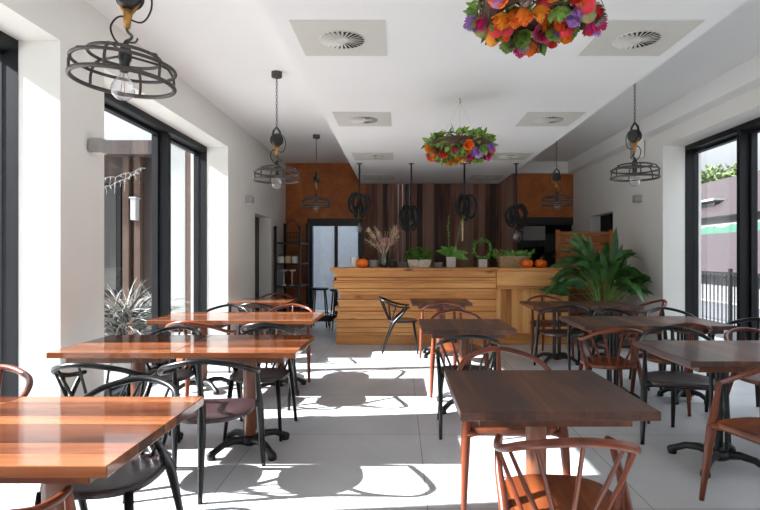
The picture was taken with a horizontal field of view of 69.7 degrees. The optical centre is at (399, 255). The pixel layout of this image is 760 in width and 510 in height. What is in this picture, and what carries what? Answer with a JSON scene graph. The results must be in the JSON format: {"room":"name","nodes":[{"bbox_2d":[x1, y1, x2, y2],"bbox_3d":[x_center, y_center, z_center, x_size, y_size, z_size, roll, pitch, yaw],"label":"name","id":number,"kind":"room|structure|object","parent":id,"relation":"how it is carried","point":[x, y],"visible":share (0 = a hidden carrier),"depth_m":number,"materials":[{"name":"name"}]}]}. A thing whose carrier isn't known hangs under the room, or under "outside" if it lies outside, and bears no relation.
{"room":"restaurant","nodes":[
{"label":"restaurant","id":0,"kind":"room"},
{"bbox_2d":[0,0,285,396],"bbox_3d":[-2.605,-0.282,4.100,0.510,3.255,14.400,0,0,0],"label":"wall","id":1,"kind":"structure","parent":0,"point":[61,183],"depth_m":4.01,"materials":[{"name":"paint"}]},
{"bbox_2d":[0,31,17,396],"bbox_3d":[-2.730,-0.072,2.210,0.180,2.835,3.120,0,0,0],"label":"window","id":2,"kind":"structure","parent":1,"relation":"in","point":[8,44],"depth_m":3.77,"materials":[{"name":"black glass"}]},
{"bbox_2d":[88,137,107,154],"bbox_3d":[-2.292,-0.835,4.140,0.115,0.115,0.110,0,0,0],"label":"wall sconce","id":3,"kind":"object","parent":1,"relation":"attached to","point":[96,145],"visible":1,"depth_m":4.09,"materials":[{"name":"grey plastic"}]},
{"bbox_2d":[104,92,206,396],"bbox_3d":[-2.730,-0.072,5.890,0.180,2.835,3.120,0,0,0],"label":"window","id":4,"kind":"structure","parent":1,"relation":"in","point":[164,135],"depth_m":6.22,"materials":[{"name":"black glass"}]},
{"bbox_2d":[255,217,258,331],"bbox_3d":[-2.545,0.325,9.355,0.110,2.040,1.050,0,0,0],"label":"door","id":5,"kind":"structure","parent":1,"relation":"in","point":[256,218],"depth_m":9.70,"materials":[{"name":"black metal"}]},
{"bbox_2d":[314,194,402,309],"bbox_3d":[-1.300,-0.105,12.500,3.800,2.900,2.400,0,0,0],"label":"wall","id":6,"kind":"structure","parent":0,"point":[323,235],"depth_m":13.60,"materials":[{"name":"paint"}]},
{"bbox_2d":[0,310,759,509],"bbox_3d":[0.440,1.405,5.300,7.280,0.120,16.800,0,0,0],"label":"floor","id":7,"kind":"structure","parent":0,"point":[364,435],"depth_m":3.73,"materials":[{"name":"tile"}]},
{"bbox_2d":[0,364,32,396],"bbox_3d":[-2.040,0.949,2.518,0.574,0.795,0.566,0,0,0],"label":"armchair","id":8,"kind":"object","parent":7,"relation":"on","point":[29,379],"visible":0.52,"depth_m":2.73,"materials":[{"name":"brown wood"}]},
{"bbox_2d":[8,485,76,509],"bbox_3d":[-1.240,0.949,1.452,0.574,0.795,0.566,0,0,0],"label":"armchair","id":9,"kind":"object","parent":7,"relation":"on","point":[66,495],"visible":1,"depth_m":1.55,"materials":[{"name":"brown wood"}]},
{"bbox_2d":[0,397,203,509],"bbox_3d":[-1.235,0.975,1.960,0.780,0.740,0.776,0,0,0],"label":"dining table","id":10,"kind":"object","parent":7,"relation":"on","point":[54,443],"visible":1,"depth_m":1.88,"materials":[{"name":"brown wood"}]},
{"bbox_2d":[50,362,158,502],"bbox_3d":[-1.720,0.959,3.183,0.495,0.781,0.566,0,0,0],"label":"armchair","id":11,"kind":"object","parent":7,"relation":"on","point":[55,370],"visible":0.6,"depth_m":3.00,"materials":[{"name":"black wood"}]},
{"bbox_2d":[34,375,183,509],"bbox_3d":[-1.220,0.959,2.327,0.495,0.781,0.566,0,0,0],"label":"armchair","id":12,"kind":"object","parent":7,"relation":"on","point":[143,469],"visible":0.41,"depth_m":2.29,"materials":[{"name":"black wood"}]},
{"bbox_2d":[46,335,211,453],"bbox_3d":[-1.826,0.975,3.800,0.780,0.740,0.776,0,0,0],"label":"dining table","id":13,"kind":"object","parent":7,"relation":"on","point":[137,350],"visible":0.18,"depth_m":3.60,"materials":[{"name":"brown wood"}]},
{"bbox_2d":[126,325,201,442],"bbox_3d":[-1.800,0.959,4.197,0.495,0.781,0.566,0,0,0],"label":"armchair","id":14,"kind":"object","parent":7,"relation":"on","point":[183,374],"visible":0.22,"depth_m":4.24,"materials":[{"name":"black wood"}]},
{"bbox_2d":[146,312,250,394],"bbox_3d":[-1.990,0.975,5.500,0.780,0.740,0.776,0,0,0],"label":"dining table","id":15,"kind":"object","parent":7,"relation":"on","point":[219,319],"visible":0.62,"depth_m":5.36,"materials":[{"name":"brown wood"}]},
{"bbox_2d":[165,321,242,397],"bbox_3d":[-1.807,0.949,4.923,0.574,0.795,0.566,0,0,8],"label":"armchair","id":16,"kind":"object","parent":7,"relation":"on","point":[187,382],"visible":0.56,"depth_m":4.70,"materials":[{"name":"black wood"}]},
{"bbox_2d":[157,359,265,504],"bbox_3d":[-1.114,0.949,3.193,0.574,0.795,0.566,0,0,-7],"label":"armchair","id":17,"kind":"object","parent":7,"relation":"on","point":[218,410],"visible":0.84,"depth_m":3.11,"materials":[{"name":"black wood"}]},
{"bbox_2d":[190,304,248,378],"bbox_3d":[-1.960,0.949,6.028,0.574,0.795,0.566,0,0,0],"label":"armchair","id":18,"kind":"object","parent":7,"relation":"on","point":[224,305],"visible":0.21,"depth_m":6.25,"materials":[{"name":"black wood"}]},
{"bbox_2d":[171,335,314,460],"bbox_3d":[-1.045,0.975,3.800,0.780,0.740,0.776,0,0,0],"label":"dining table","id":19,"kind":"object","parent":7,"relation":"on","point":[250,350],"visible":0.93,"depth_m":3.69,"materials":[{"name":"brown wood"}]},
{"bbox_2d":[237,303,278,364],"bbox_3d":[-1.800,0.959,6.923,0.495,0.781,0.566,0,0,0],"label":"armchair","id":20,"kind":"object","parent":7,"relation":"on","point":[244,304],"visible":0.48,"depth_m":6.71,"materials":[{"name":"black wood"}]},
{"bbox_2d":[223,325,296,441],"bbox_3d":[-1.070,0.959,4.227,0.495,0.781,0.566,0,0,0],"label":"armchair","id":21,"kind":"object","parent":7,"relation":"on","point":[267,374],"visible":0.51,"depth_m":4.20,"materials":[{"name":"black wood"}]},
{"bbox_2d":[227,298,297,334],"bbox_3d":[-1.860,0.975,7.470,0.780,0.740,0.776,0,0,0],"label":"dining table","id":22,"kind":"object","parent":7,"relation":"on","point":[274,302],"visible":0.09,"depth_m":7.25,"materials":[{"name":"brown wood"}]},
{"bbox_2d":[240,322,298,410],"bbox_3d":[-1.190,0.959,4.963,0.495,0.781,0.566,0,0,0],"label":"armchair","id":23,"kind":"object","parent":7,"relation":"on","point":[243,327],"visible":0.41,"depth_m":4.78,"materials":[{"name":"black wood"}]},
{"bbox_2d":[230,312,323,394],"bbox_3d":[-1.210,0.975,5.500,0.780,0.740,0.776,0,0,0],"label":"dining table","id":24,"kind":"object","parent":7,"relation":"on","point":[290,319],"visible":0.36,"depth_m":5.36,"materials":[{"name":"brown wood"}]},
{"bbox_2d":[260,303,312,382],"bbox_3d":[-1.240,0.949,6.068,0.574,0.795,0.566,0,0,0],"label":"armchair","id":25,"kind":"object","parent":7,"relation":"on","point":[308,348],"visible":0.32,"depth_m":5.86,"materials":[{"name":"brown wood"}]},
{"bbox_2d":[274,223,308,328],"bbox_3d":[-2.085,0.345,10.525,0.494,2.000,0.894,0,0,0],"label":"metal shelf","id":26,"kind":"object","parent":7,"relation":"on","point":[299,243],"visible":0.73,"depth_m":10.08,"materials":[{"name":"metal"}]},
{"bbox_2d":[310,287,329,327],"bbox_3d":[-1.520,0.973,10.350,0.374,0.746,0.374,0,0,0],"label":"bar stool","id":27,"kind":"object","parent":7,"relation":"on","point":[324,289],"visible":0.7,"depth_m":10.25,"materials":[{"name":"black metal"}]},
{"bbox_2d":[329,288,336,330],"bbox_3d":[-1.120,0.973,10.000,0.374,0.746,0.374,0,0,-17],"label":"bar stool","id":28,"kind":"object","parent":7,"relation":"on","point":[333,290],"visible":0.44,"depth_m":9.87,"materials":[{"name":"black metal"}]},
{"bbox_2d":[378,296,418,353],"bbox_3d":[-0.027,0.959,7.700,0.566,0.781,0.495,0,0,0],"label":"armchair","id":29,"kind":"object","parent":7,"relation":"on","point":[397,319],"visible":1,"depth_m":7.52,"materials":[{"name":"black wood"}]},
{"bbox_2d":[411,298,471,357],"bbox_3d":[0.540,0.975,7.380,0.780,0.740,0.776,0,0,0],"label":"dining table","id":30,"kind":"object","parent":7,"relation":"on","point":[419,302],"visible":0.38,"depth_m":7.25,"materials":[{"name":"brown wood"}]},
{"bbox_2d":[419,301,464,361],"bbox_3d":[0.540,0.949,6.912,0.574,0.795,0.566,0,0,0],"label":"armchair","id":31,"kind":"object","parent":7,"relation":"on","point":[441,302],"visible":0.49,"depth_m":6.76,"materials":[{"name":"brown wood"}]},
{"bbox_2d":[330,267,571,343],"bbox_3d":[0.780,0.762,8.560,3.680,1.161,0.680,0,0,0],"label":"counter","id":32,"kind":"object","parent":7,"relation":"on","point":[361,318],"depth_m":8.28,"materials":[{"name":"brown wood"}]},
{"bbox_2d":[364,225,400,266],"bbox_3d":[-0.285,-0.165,8.589,0.610,0.695,0.524,0,0,0],"label":"vase","id":33,"kind":"object","parent":32,"relation":"on","point":[394,236],"visible":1,"depth_m":8.53,"materials":[{"name":"clear glass"}]},
{"bbox_2d":[330,267,497,270],"bbox_3d":[0.210,0.204,8.560,2.540,0.045,0.680,0,0,0],"label":"countertop","id":34,"kind":"structure","parent":32,"relation":"on","point":[334,268],"depth_m":8.22,"materials":[{"name":"brown wood"}]},
{"bbox_2d":[403,246,437,267],"bbox_3d":[0.319,-0.001,8.559,0.576,0.366,0.380,0,0,0],"label":"planter","id":35,"kind":"object","parent":32,"relation":"on","point":[417,262],"visible":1,"depth_m":8.50,"materials":[{"name":"green plant"}]},
{"bbox_2d":[436,216,468,267],"bbox_3d":[0.836,-0.229,8.542,0.513,0.821,0.286,0,0,-15],"label":"potted orchid","id":36,"kind":"object","parent":32,"relation":"on","point":[452,253],"visible":1,"depth_m":8.52,"materials":[{"name":"plant"}]},
{"bbox_2d":[471,238,493,267],"bbox_3d":[1.300,-0.059,8.569,0.370,0.483,0.149,0,0,0],"label":"topiary","id":37,"kind":"object","parent":32,"relation":"on","point":[482,263],"visible":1,"depth_m":8.54,"materials":[{"name":"plant"}]},
{"bbox_2d":[491,249,534,267],"bbox_3d":[1.800,0.028,8.672,0.707,0.309,0.245,0,0,0],"label":"planter","id":38,"kind":"object","parent":32,"relation":"on","point":[509,260],"visible":1,"depth_m":8.58,"materials":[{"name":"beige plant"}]},
{"bbox_2d":[493,267,563,270],"bbox_3d":[2.050,0.204,8.560,1.140,0.045,0.680,0,0,0],"label":"countertop","id":39,"kind":"structure","parent":32,"relation":"on","point":[531,268],"depth_m":8.22,"materials":[{"name":"brown wood"}]},
{"bbox_2d":[430,309,488,397],"bbox_3d":[0.570,0.949,5.448,0.574,0.795,0.566,0,0,0],"label":"armchair","id":40,"kind":"object","parent":7,"relation":"on","point":[448,347],"visible":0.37,"depth_m":5.23,"materials":[{"name":"brown wood"}]},
{"bbox_2d":[419,319,516,414],"bbox_3d":[0.570,0.975,4.850,0.780,0.740,0.776,0,0,0],"label":"dining table","id":41,"kind":"object","parent":7,"relation":"on","point":[437,328],"visible":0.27,"depth_m":4.68,"materials":[{"name":"brown wood"}]},
{"bbox_2d":[435,335,500,439],"bbox_3d":[0.520,0.959,4.213,0.495,0.781,0.566,0,0,0],"label":"armchair","id":42,"kind":"object","parent":7,"relation":"on","point":[440,370],"visible":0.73,"depth_m":4.08,"materials":[{"name":"black wood"}]},
{"bbox_2d":[457,346,570,509],"bbox_3d":[0.600,0.949,3.068,0.574,0.795,0.566,0,0,0],"label":"armchair","id":43,"kind":"object","parent":7,"relation":"on","point":[470,429],"visible":0.42,"depth_m":2.83,"materials":[{"name":"brown wood"}]},
{"bbox_2d":[527,295,574,357],"bbox_3d":[2.020,0.949,7.478,0.574,0.795,0.566,0,0,0],"label":"armchair","id":44,"kind":"object","parent":7,"relation":"on","point":[544,323],"visible":0.54,"depth_m":7.26,"materials":[{"name":"brown wood"}]},
{"bbox_2d":[444,370,660,473],"bbox_3d":[0.625,0.975,2.505,0.780,0.740,0.776,0,0,0],"label":"dining table","id":45,"kind":"object","parent":7,"relation":"on","point":[535,400],"visible":0.98,"depth_m":2.31,"materials":[{"name":"brown wood"}]},
{"bbox_2d":[519,301,597,365],"bbox_3d":[1.990,0.975,6.920,0.780,0.740,0.776,0,0,0],"label":"dining table","id":46,"kind":"object","parent":7,"relation":"on","point":[539,306],"visible":0.69,"depth_m":6.88,"materials":[{"name":"wood"}]},
{"bbox_2d":[534,305,588,369],"bbox_3d":[1.930,0.949,6.432,0.574,0.795,0.566,0,0,0],"label":"armchair","id":47,"kind":"object","parent":7,"relation":"on","point":[568,332],"visible":0.94,"depth_m":6.35,"materials":[{"name":"black wood"}]},
{"bbox_2d":[493,433,640,509],"bbox_3d":[0.589,0.959,1.973,0.495,0.781,0.566,0,0,3],"label":"armchair","id":48,"kind":"object","parent":7,"relation":"on","point":[543,491],"visible":1,"depth_m":1.93,"materials":[{"name":"brown wood"}]},
{"bbox_2d":[556,230,612,335],"bbox_3d":[3.060,0.455,9.050,0.940,1.780,0.060,0,0,0],"label":"wooden screen","id":49,"kind":"object","parent":7,"relation":"on","point":[596,237],"visible":0.27,"depth_m":9.04,"materials":[{"name":"brown wood"}]},
{"bbox_2d":[539,227,652,348],"bbox_3d":[2.876,0.453,7.980,1.560,1.784,1.216,0,0,27],"label":"potted plant","id":50,"kind":"object","parent":7,"relation":"on","point":[629,279],"visible":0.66,"depth_m":7.87,"materials":[{"name":"plant"}]},
{"bbox_2d":[587,310,618,348],"bbox_3d":[2.990,1.075,8.020,0.500,0.540,0.500,0,0,0],"label":"pot","id":51,"kind":"object","parent":7,"relation":"on","point":[598,346],"depth_m":7.86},
{"bbox_2d":[579,301,643,357],"bbox_3d":[2.652,0.975,6.920,0.540,0.740,0.776,0,0,0],"label":"dining table","id":52,"kind":"object","parent":7,"relation":"on","point":[627,307],"visible":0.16,"depth_m":6.80,"materials":[{"name":"brown wood"}]},
{"bbox_2d":[559,316,668,402],"bbox_3d":[1.990,0.975,5.100,0.780,0.740,0.776,0,0,0],"label":"dining table","id":53,"kind":"object","parent":7,"relation":"on","point":[591,324],"visible":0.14,"depth_m":5.03,"materials":[{"name":"brown wood"}]},
{"bbox_2d":[578,328,649,423],"bbox_3d":[1.770,0.959,4.583,0.495,0.781,0.566,0,0,0],"label":"armchair","id":54,"kind":"object","parent":7,"relation":"on","point":[611,363],"visible":0.81,"depth_m":4.49,"materials":[{"name":"brown wood"}]},
{"bbox_2d":[590,308,649,390],"bbox_3d":[2.280,0.959,5.717,0.495,0.781,0.566,0,0,0],"label":"armchair","id":55,"kind":"object","parent":7,"relation":"on","point":[625,344],"visible":0.34,"depth_m":5.82,"materials":[{"name":"black wood"}]},
{"bbox_2d":[619,299,667,358],"bbox_3d":[3.098,0.949,6.950,0.566,0.795,0.574,0,0,0],"label":"armchair","id":56,"kind":"object","parent":7,"relation":"on","point":[663,301],"visible":0.33,"depth_m":6.94,"materials":[{"name":"brown wood"}]},
{"bbox_2d":[630,322,712,415],"bbox_3d":[2.430,0.949,4.812,0.574,0.795,0.566,0,0,0],"label":"armchair","id":57,"kind":"object","parent":7,"relation":"on","point":[650,357],"visible":0.34,"depth_m":4.65,"materials":[{"name":"brown wood"}]},
{"bbox_2d":[645,307,714,389],"bbox_3d":[2.860,0.949,5.668,0.574,0.795,0.566,0,0,0],"label":"armchair","id":58,"kind":"object","parent":7,"relation":"on","point":[662,367],"visible":0.26,"depth_m":5.86,"materials":[{"name":"black wood"}]},
{"bbox_2d":[637,326,730,444],"bbox_3d":[2.075,0.949,4.065,0.574,0.795,0.566,0,0,18],"label":"armchair","id":59,"kind":"object","parent":7,"relation":"on","point":[673,379],"visible":0.64,"depth_m":3.97,"materials":[{"name":"black wood"}]},
{"bbox_2d":[638,316,737,404],"bbox_3d":[2.652,0.975,5.100,0.540,0.740,0.776,0,0,0],"label":"dining table","id":60,"kind":"object","parent":7,"relation":"on","point":[718,327],"visible":0.5,"depth_m":5.03,"materials":[{"name":"brown wood"}]},
{"bbox_2d":[633,340,759,478],"bbox_3d":[2.060,0.975,3.520,0.780,0.740,0.776,0,0,0],"label":"dining table","id":61,"kind":"object","parent":7,"relation":"on","point":[718,357],"visible":0.8,"depth_m":3.48,"materials":[{"name":"brown wood"}]},
{"bbox_2d":[699,367,759,500],"bbox_3d":[1.996,0.949,2.813,0.566,0.795,0.574,0,0,-16],"label":"armchair","id":62,"kind":"object","parent":7,"relation":"on","point":[747,428],"visible":1,"depth_m":2.98,"materials":[{"name":"brown wood"}]},
{"bbox_2d":[704,317,759,411],"bbox_3d":[3.024,0.949,4.694,0.574,0.795,0.566,0,0,45],"label":"armchair","id":63,"kind":"object","parent":7,"relation":"on","point":[757,337],"visible":0.32,"depth_m":4.85,"materials":[{"name":"black wood"}]},
{"bbox_2d":[724,327,759,416],"bbox_3d":[2.740,0.959,4.087,0.495,0.781,0.566,0,0,0],"label":"armchair","id":64,"kind":"object","parent":7,"relation":"on","point":[754,379],"visible":0.36,"depth_m":4.16,"materials":[{"name":"brown wood"}]},
{"bbox_2d":[398,163,421,232],"bbox_3d":[0.160,-0.923,8.726,0.382,1.114,0.154,0,0,0],"label":"pendant","id":65,"kind":"object","parent":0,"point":[408,224],"visible":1,"depth_m":8.71,"materials":[{"name":"black metal"}]},
{"bbox_2d":[407,260,431,267],"bbox_3d":[0.306,0.119,8.560,0.388,0.125,0.194,0,0,0],"label":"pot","id":66,"kind":"object","parent":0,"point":[412,263],"depth_m":8.48,"materials":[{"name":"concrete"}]},
{"bbox_2d":[86,0,759,162],"bbox_3d":[0.615,-2.010,4.100,6.930,0.200,14.400,0,0,0],"label":"ceiling","id":67,"kind":"structure","parent":0,"point":[228,51],"depth_m":5.58,"materials":[{"name":"paint"}]},
{"bbox_2d":[65,0,176,100],"bbox_3d":[-1.329,-1.354,2.620,0.477,1.214,0.478,0,0,39],"label":"pendant lamp","id":68,"kind":"object","parent":67,"relation":"hanging from","point":[128,7],"visible":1,"depth_m":2.61,"materials":[{"name":"metal"}]},
{"bbox_2d":[118,40,131,72],"bbox_3d":[-1.323,-0.960,2.622,0.060,0.150,0.060,4,-1,-17],"label":"socket","id":69,"kind":"object","parent":68,"relation":"attached to","point":[125,59],"depth_m":2.60,"materials":[{"name":"black metal"}]},
{"bbox_2d":[253,70,299,188],"bbox_3d":[-1.280,-1.304,5.660,0.478,1.213,0.478,0,0,-40],"label":"pendant lamp","id":70,"kind":"object","parent":67,"relation":"hanging from","point":[276,139],"visible":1,"depth_m":5.64,"materials":[{"name":"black metal"}]},
{"bbox_2d":[301,134,331,211],"bbox_3d":[-1.320,-1.304,8.600,0.478,1.213,0.478,0,0,10],"label":"pendant lamp","id":71,"kind":"object","parent":67,"relation":"hanging from","point":[316,179],"visible":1,"depth_m":8.56,"materials":[{"name":"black metal"}]},
{"bbox_2d":[541,141,572,208],"bbox_3d":[2.400,-1.304,8.350,0.478,1.213,0.478,0,0,20],"label":"pendant lamp","id":72,"kind":"object","parent":67,"relation":"hanging from","point":[556,177],"visible":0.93,"depth_m":8.34,"materials":[{"name":"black metal"}]},
{"bbox_2d":[609,83,660,186],"bbox_3d":[2.360,-1.304,5.480,0.478,1.213,0.478,0,0,-30],"label":"pendant lamp","id":73,"kind":"object","parent":67,"relation":"hanging from","point":[634,136],"visible":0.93,"depth_m":5.46,"materials":[{"name":"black metal"}]},
{"bbox_2d":[286,163,572,311],"bbox_3d":[0.605,-0.282,11.250,5.910,3.255,0.100,0,0,0],"label":"wall","id":74,"kind":"structure","parent":0,"point":[338,181],"depth_m":11.20,"materials":[{"name":"metal"}]},
{"bbox_2d":[307,219,363,320],"bbox_3d":[-1.315,0.290,11.215,1.170,2.110,0.130,0,0,0],"label":"door","id":75,"kind":"structure","parent":74,"relation":"in","point":[312,222],"depth_m":11.15,"materials":[{"name":"black metal"}]},
{"bbox_2d":[289,20,386,55],"bbox_3d":[-0.395,-1.471,3.715,0.600,0.018,0.600,0,0,0],"label":"air vent","id":76,"kind":"object","parent":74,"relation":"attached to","point":[315,37],"visible":1,"depth_m":3.66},
{"bbox_2d":[347,163,370,232],"bbox_3d":[-0.653,-0.927,8.723,0.385,1.105,0.130,0,0,0],"label":"pendant","id":77,"kind":"object","parent":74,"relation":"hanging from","point":[354,211],"visible":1,"depth_m":8.69,"materials":[{"name":"black metal"}]},
{"bbox_2d":[332,112,391,125],"bbox_3d":[-0.395,-1.471,5.895,0.600,0.018,0.600,0,0,0],"label":"air vent","id":78,"kind":"object","parent":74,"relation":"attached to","point":[342,118],"visible":1,"depth_m":5.84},
{"bbox_2d":[351,152,393,159],"bbox_3d":[-0.395,-1.471,8.075,0.600,0.018,0.600,0,0,0],"label":"air vent","id":79,"kind":"object","parent":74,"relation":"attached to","point":[357,155],"visible":1,"depth_m":7.99,"materials":[{"name":"metal"}]},
{"bbox_2d":[362,175,394,179],"bbox_3d":[-0.395,-1.471,10.255,0.600,0.018,0.600,0,0,0],"label":"air vent","id":80,"kind":"object","parent":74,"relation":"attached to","point":[365,177],"visible":1,"depth_m":10.20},
{"bbox_2d":[421,98,498,165],"bbox_3d":[0.548,-1.173,5.105,0.718,0.614,0.711,0,0,-24],"label":"flower wreath","id":81,"kind":"object","parent":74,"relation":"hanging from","point":[451,150],"visible":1,"depth_m":4.92,"materials":[{"name":"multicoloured plant"}]},
{"bbox_2d":[261,0,747,183],"bbox_3d":[0.605,-1.695,4.050,2.820,0.430,14.200,0,0,0],"label":"ceiling","id":82,"kind":"structure","parent":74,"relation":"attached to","point":[431,62],"depth_m":4.49,"materials":[{"name":"paint"}]},
{"bbox_2d":[463,0,607,58],"bbox_3d":[0.691,-1.280,2.734,0.717,0.400,0.654,0,0,-23],"label":"flower wreath","id":83,"kind":"object","parent":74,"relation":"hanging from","point":[523,30],"visible":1,"depth_m":2.70,"materials":[{"name":"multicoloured plant"}]},
{"bbox_2d":[517,217,572,252],"bbox_3d":[2.975,-0.175,11.195,1.150,1.240,0.050,0,0,0],"label":"hatch","id":84,"kind":"object","parent":74,"relation":"attached to","point":[530,220],"depth_m":11.17,"materials":[{"name":"black metal"}]},
{"bbox_2d":[516,112,585,125],"bbox_3d":[1.610,-1.471,5.895,0.600,0.018,0.600,0,0,0],"label":"air vent","id":85,"kind":"object","parent":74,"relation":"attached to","point":[530,118],"visible":1,"depth_m":5.84,"materials":[{"name":"metal"}]},
{"bbox_2d":[578,20,704,55],"bbox_3d":[1.610,-1.471,3.715,0.600,0.018,0.600,0,0,0],"label":"air vent","id":86,"kind":"object","parent":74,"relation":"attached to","point":[620,37],"visible":1,"depth_m":3.67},
{"bbox_2d":[366,173,515,286],"bbox_3d":[0.838,-0.282,11.211,3.076,3.255,0.178,0,0,0],"label":"planks","id":87,"kind":"object","parent":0,"point":[435,202],"visible":0.25,"depth_m":11.14,"materials":[{"name":"wood"}]},
{"bbox_2d":[455,163,477,240],"bbox_3d":[1.066,-0.858,8.708,0.360,1.245,0.168,0,0,0],"label":"pendant","id":88,"kind":"object","parent":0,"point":[466,209],"visible":0.98,"depth_m":8.70,"materials":[{"name":"black metal"}]},
{"bbox_2d":[468,175,503,179],"bbox_3d":[1.610,-1.471,10.255,0.600,0.018,0.600,0,0,0],"label":"air vent","id":89,"kind":"object","parent":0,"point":[472,177],"visible":1,"depth_m":10.19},
{"bbox_2d":[490,152,533,159],"bbox_3d":[1.610,-1.471,8.075,0.600,0.018,0.600,0,0,0],"label":"air vent","id":90,"kind":"object","parent":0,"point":[498,155],"visible":0.99,"depth_m":7.99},
{"bbox_2d":[505,163,527,242],"bbox_3d":[1.862,-0.848,8.720,0.364,1.265,0.190,0,0,0],"label":"pendant","id":91,"kind":"object","parent":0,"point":[514,218],"visible":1,"depth_m":8.71,"materials":[{"name":"black metal"}]},
{"bbox_2d":[523,225,571,266],"bbox_3d":[3.010,-0.130,11.650,1.220,1.250,0.700,0,0,0],"label":"wall","id":92,"kind":"structure","parent":0,"point":[535,256],"depth_m":11.95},
{"bbox_2d":[523,226,544,247],"bbox_3d":[2.760,-0.405,11.635,0.520,0.440,0.630,0,0,0],"label":"wall screen","id":93,"kind":"object","parent":92,"relation":"attached to","point":[533,236],"visible":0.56,"depth_m":11.32,"materials":[{"name":"grey plastic"}]},
{"bbox_2d":[523,240,543,247],"bbox_3d":[2.760,-0.255,11.635,0.460,0.140,0.630,0,0,0],"label":"shelf","id":94,"kind":"object","parent":93,"relation":"attached to","point":[526,243],"depth_m":11.32,"materials":[{"name":"black metal"}]},
{"bbox_2d":[539,233,564,266],"bbox_3d":[3.220,-0.015,11.524,0.420,0.920,0.552,0,0,0],"label":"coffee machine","id":95,"kind":"object","parent":92,"relation":"in","point":[548,252],"visible":0.3,"depth_m":11.33,"materials":[{"name":"black metal"}]},
{"bbox_2d":[572,86,759,339],"bbox_3d":[3.820,-0.282,4.100,0.520,3.255,14.400,0,0,0],"label":"wall","id":96,"kind":"structure","parent":0,"point":[653,228],"depth_m":7.56,"materials":[{"name":"paint"}]},
{"bbox_2d":[600,214,612,251],"bbox_3d":[3.760,-0.300,9.655,0.080,0.890,1.090,0,0,0],"label":"window","id":97,"kind":"structure","parent":96,"relation":"in","point":[606,221],"depth_m":9.90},
{"bbox_2d":[513,53,759,173],"bbox_3d":[2.788,-1.798,4.075,1.545,0.225,14.250,0,0,0],"label":"trim","id":98,"kind":"structure","parent":96,"relation":"attached to","point":[744,77],"depth_m":6.76,"materials":[{"name":"paint"}]},
{"bbox_2d":[630,140,643,158],"bbox_3d":[3.482,-1.585,7.980,0.156,0.300,0.180,0,0,0],"label":"wall speaker","id":99,"kind":"object","parent":96,"relation":"attached to","point":[640,143],"visible":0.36,"depth_m":7.89,"materials":[{"name":"white plastic"}]},
{"bbox_2d":[685,117,759,339],"bbox_3d":[3.950,-0.072,5.820,0.180,2.835,3.120,0,0,0],"label":"window","id":100,"kind":"structure","parent":96,"relation":"in","point":[745,134],"depth_m":6.19,"materials":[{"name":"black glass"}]},
{"label":"outside","id":101,"kind":"structure","parent":0,"visible":0},
{"bbox_2d":[104,298,759,383],"bbox_3d":[0.000,1.565,25.000,120.000,0.200,130.000,0,0,0],"label":"ground","id":102,"kind":"structure","parent":101,"point":[114,375],"depth_m":6.79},
{"bbox_2d":[104,363,130,368],"bbox_3d":[-3.620,1.285,7.150,0.600,0.360,0.600,0,0,0],"label":"planter","id":103,"kind":"object","parent":102,"relation":"on","point":[125,365],"depth_m":6.91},
{"bbox_2d":[104,140,151,325],"bbox_3d":[-7.450,-0.395,12.450,5.700,3.720,3.700,0,0,0],"label":"pavilion","id":104,"kind":"object","parent":102,"relation":"on","point":[127,242],"visible":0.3,"depth_m":10.90,"materials":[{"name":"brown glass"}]},
{"bbox_2d":[129,197,140,219],"bbox_3d":[-5.220,-0.930,10.730,0.140,0.450,0.200,0,0,0],"label":"wall light","id":105,"kind":"object","parent":104,"relation":"attached to","point":[134,201],"visible":1,"depth_m":10.65,"materials":[{"name":"grey plastic"}]},
{"bbox_2d":[104,279,171,368],"bbox_3d":[-3.600,0.868,7.150,1.346,1.194,1.275,0,0,-9],"label":"ornamental grass","id":106,"kind":"object","parent":102,"relation":"on","point":[128,320],"depth_m":7.04,"materials":[{"name":"plant"}]},
{"bbox_2d":[121,279,188,334],"bbox_3d":[-3.732,0.898,8.299,1.135,1.134,1.145,0,0,10],"label":"ornamental grass","id":107,"kind":"object","parent":102,"relation":"on","point":[173,307],"depth_m":8.27,"materials":[{"name":"plant"}]},
{"bbox_2d":[171,144,190,333],"bbox_3d":[-4.275,-0.835,12.200,1.350,4.600,4.200,0,0,0],"label":"outbuilding","id":108,"kind":"structure","parent":102,"relation":"on","point":[180,158],"depth_m":10.20,"materials":[{"name":"white"}]},
{"bbox_2d":[701,165,732,183],"bbox_3d":[26.475,-3.281,48.013,7.170,9.497,6.906,0,0,8],"label":"leafy tree","id":109,"kind":"object","parent":102,"relation":"on","point":[705,177],"visible":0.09,"depth_m":46.49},
{"bbox_2d":[701,230,759,306],"bbox_3d":[13.740,0.240,21.000,7.620,2.450,18.700,0,0,0],"label":"house","id":110,"kind":"structure","parent":102,"relation":"on","point":[718,250],"depth_m":18.96,"materials":[{"name":"paint"}]},
{"bbox_2d":[701,222,759,233],"bbox_3d":[16.440,-0.124,21.000,0.080,2.939,18.080,0,0,0],"label":"safety net","id":111,"kind":"object","parent":110,"relation":"attached to","point":[732,227],"visible":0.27,"depth_m":27.91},
{"bbox_2d":[701,170,759,228],"bbox_3d":[21.440,-1.835,30.000,7.820,6.600,28.700,0,0,0],"label":"house","id":112,"kind":"structure","parent":102,"relation":"on","point":[718,197],"depth_m":32.06,"materials":[{"name":"paint"}]},
{"bbox_2d":[701,269,759,339],"bbox_3d":[5.600,0.840,8.488,0.050,1.250,11.025,0,0,0],"label":"metal railing","id":113,"kind":"object","parent":102,"relation":"on","point":[730,272],"visible":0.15,"depth_m":9.47,"materials":[{"name":"metal"}]},
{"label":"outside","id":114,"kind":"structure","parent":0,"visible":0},
{"bbox_2d":[701,300,759,339],"bbox_3d":[7.875,1.465,15.000,4.250,0.010,90.000,0,0,0],"label":"street","id":115,"kind":"structure","parent":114,"point":[704,301],"depth_m":14.08,"materials":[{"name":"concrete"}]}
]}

